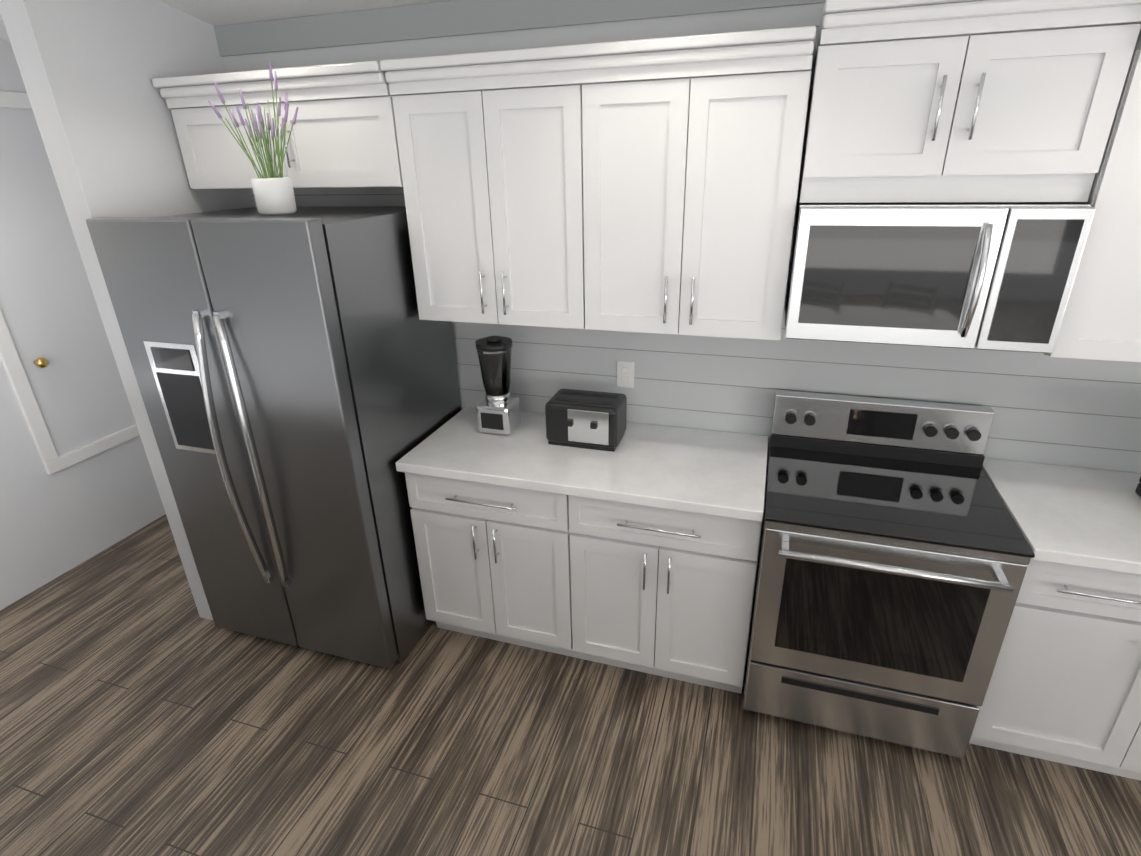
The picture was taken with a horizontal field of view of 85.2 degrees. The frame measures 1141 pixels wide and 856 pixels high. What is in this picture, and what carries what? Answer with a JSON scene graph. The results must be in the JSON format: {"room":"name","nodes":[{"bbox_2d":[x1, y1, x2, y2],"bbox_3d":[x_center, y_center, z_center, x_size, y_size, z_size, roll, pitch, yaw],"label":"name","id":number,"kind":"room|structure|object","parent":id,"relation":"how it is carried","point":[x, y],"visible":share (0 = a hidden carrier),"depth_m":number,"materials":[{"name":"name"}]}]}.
{"room":"kitchen","nodes":[
{"label":"kitchen","id":0,"kind":"room"},
{"bbox_2d":[0,38,165,609],"bbox_3d":[-2.884,-0.526,2.642,0.100,3.000,1.990,6,25,17],"label":"wall","id":1,"kind":"structure","parent":0,"point":[57,524],"depth_m":3.21,"materials":[{"name":"white paint"}]},
{"bbox_2d":[0,91,139,474],"bbox_3d":[-2.644,-0.703,3.157,0.112,1.800,0.640,6,25,17],"label":"door frame","id":2,"kind":"structure","parent":1,"relation":"attached to","point":[53,461],"depth_m":3.13,"materials":[{"name":"white wood"}]},
{"bbox_2d":[0,0,253,619],"bbox_3d":[-1.657,-0.485,2.788,0.120,2.750,0.780,6,25,17],"label":"wall","id":3,"kind":"structure","parent":0,"point":[90,70],"depth_m":2.31,"materials":[{"name":"white paint"}]},
{"bbox_2d":[0,0,452,40],"bbox_3d":[0.559,-1.077,0.113,10.600,0.816,3.870,6,25,17],"label":"ceiling","id":4,"kind":"structure","parent":0,"point":[219,12],"depth_m":2.43,"materials":[{"name":"white paint"}]},
{"bbox_2d":[0,514,1140,855],"bbox_3d":[-2.110,2.367,-0.207,14.800,0.060,8.720,6,25,17],"label":"floor","id":5,"kind":"structure","parent":0,"point":[146,708],"depth_m":2.25,"materials":[{"name":"brown wood"}]},
{"bbox_2d":[86,206,460,667],"bbox_3d":[-1.110,0.019,2.725,0.940,1.850,0.888,6,25,17],"label":"fridge","id":6,"kind":"object","parent":5,"relation":"on","point":[295,373],"visible":0.98,"depth_m":2.32,"materials":[{"name":"silver metal"}]},
{"bbox_2d":[208,61,297,214],"bbox_3d":[-1.005,-0.951,2.061,0.227,0.452,0.256,6,25,17],"label":"potted plant","id":7,"kind":"object","parent":6,"relation":"on","point":[274,196],"visible":1,"depth_m":2.06,"materials":[{"name":"white"}]},
{"bbox_2d":[405,474,554,652],"bbox_3d":[-0.211,0.486,2.817,0.755,0.880,0.596,6,25,17],"label":"base cabinet","id":8,"kind":"object","parent":5,"relation":"on","point":[484,559],"depth_m":2.56,"materials":[{"name":"white wood"}]},
{"bbox_2d":[547,442,767,693],"bbox_3d":[0.389,0.550,2.636,0.754,0.880,0.596,6,25,17],"label":"base cabinet","id":9,"kind":"object","parent":5,"relation":"on","point":[637,549],"depth_m":2.36,"materials":[{"name":"white wood"}]},
{"bbox_2d":[395,406,767,521],"bbox_3d":[0.068,0.103,2.528,1.395,0.040,0.632,6,25,17],"label":"countertop","id":10,"kind":"structure","parent":9,"relation":"on","point":[716,474],"depth_m":2.40,"materials":[{"name":"white stone"}]},
{"bbox_2d":[475,336,520,434],"bbox_3d":[-0.310,-0.190,2.657,0.152,0.410,0.178,6,25,17],"label":"blender","id":11,"kind":"object","parent":10,"relation":"on","point":[498,409],"visible":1,"depth_m":2.61,"materials":[{"name":"silver metal"}]},
{"bbox_2d":[545,388,626,451],"bbox_3d":[0.065,-0.037,2.563,0.300,0.187,0.212,6,25,17],"label":"toaster","id":12,"kind":"object","parent":10,"relation":"on","point":[595,420],"visible":1,"depth_m":2.49,"materials":[{"name":"black plastic"}]},
{"bbox_2d":[743,390,1034,757],"bbox_3d":[1.087,0.540,2.299,0.753,1.135,0.698,6,25,17],"label":"range","id":13,"kind":"object","parent":5,"relation":"on","point":[896,554],"visible":0.98,"depth_m":2.11,"materials":[{"name":"silver metal"}]},
{"bbox_2d":[969,458,1140,780],"bbox_3d":[1.909,0.701,2.151,0.920,0.920,0.631,6,25,17],"label":"base cabinet","id":14,"kind":"object","parent":5,"relation":"on","point":[1064,686],"visible":0.75,"depth_m":1.99,"materials":[{"name":"white wood"}]},
{"bbox_2d":[1135,476,1140,496],"bbox_3d":[1.952,0.111,1.927,0.221,0.335,0.205,6,25,17],"label":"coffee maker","id":15,"kind":"object","parent":14,"relation":"on","point":[1138,490],"visible":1,"depth_m":2.08,"materials":[{"name":"black plastic"}]},
{"bbox_2d":[223,3,1140,473],"bbox_3d":[2.377,-0.176,2.033,8.060,2.600,0.120,6,25,17],"label":"wall","id":16,"kind":"structure","parent":0,"point":[1081,413],"depth_m":2.40,"materials":[{"name":"grey paint"}]},
{"bbox_2d":[152,61,402,188],"bbox_3d":[-1.063,-1.181,2.484,1.006,0.400,0.401,6,25,17],"label":"upper cabinet","id":17,"kind":"object","parent":16,"relation":"attached to","point":[343,134],"visible":0.75,"depth_m":2.32,"materials":[{"name":"white wood"}]},
{"bbox_2d":[386,66,563,327],"bbox_3d":[-0.206,-0.843,2.367,0.753,0.835,0.345,6,25,17],"label":"upper cabinet","id":18,"kind":"object","parent":16,"relation":"attached to","point":[479,154],"depth_m":2.22,"materials":[{"name":"white wood"}]},
{"bbox_2d":[214,0,825,56],"bbox_3d":[2.329,-1.246,1.497,8.060,0.110,0.012,6,25,17],"label":"trim","id":19,"kind":"structure","parent":16,"relation":"attached to","point":[434,20],"depth_m":2.34,"materials":[{"name":"grey"}]},
{"bbox_2d":[617,361,633,387],"bbox_3d":[0.237,-0.230,2.682,0.075,0.118,0.010,6,25,17],"label":"outlet","id":20,"kind":"object","parent":16,"relation":"attached to","point":[625,373],"visible":1,"depth_m":2.68,"materials":[{"name":"white plastic"}]},
{"bbox_2d":[556,50,812,339],"bbox_3d":[0.394,-0.779,2.185,0.751,0.835,0.345,6,25,17],"label":"upper cabinet","id":21,"kind":"object","parent":16,"relation":"attached to","point":[646,185],"depth_m":2.01,"materials":[{"name":"white wood"}]},
{"bbox_2d":[798,0,1140,202],"bbox_3d":[1.103,-0.950,1.829,0.751,0.520,0.401,6,25,17],"label":"upper cabinet","id":22,"kind":"object","parent":16,"relation":"attached to","point":[963,100],"visible":0.98,"depth_m":1.70,"materials":[{"name":"white wood"}]},
{"bbox_2d":[785,198,1095,353],"bbox_3d":[1.106,-0.507,1.995,0.749,0.415,0.454,6,25,17],"label":"over-the-range microwave","id":23,"kind":"object","parent":22,"relation":"attached to","point":[998,276],"visible":1,"depth_m":1.83,"materials":[{"name":"silver metal"}]},
{"bbox_2d":[1043,22,1140,361],"bbox_3d":[1.917,-0.633,1.680,0.935,0.900,0.411,6,25,17],"label":"upper cabinet","id":24,"kind":"object","parent":16,"relation":"attached to","point":[1101,320],"visible":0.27,"depth_m":1.73,"materials":[{"name":"white wood"}]}
]}

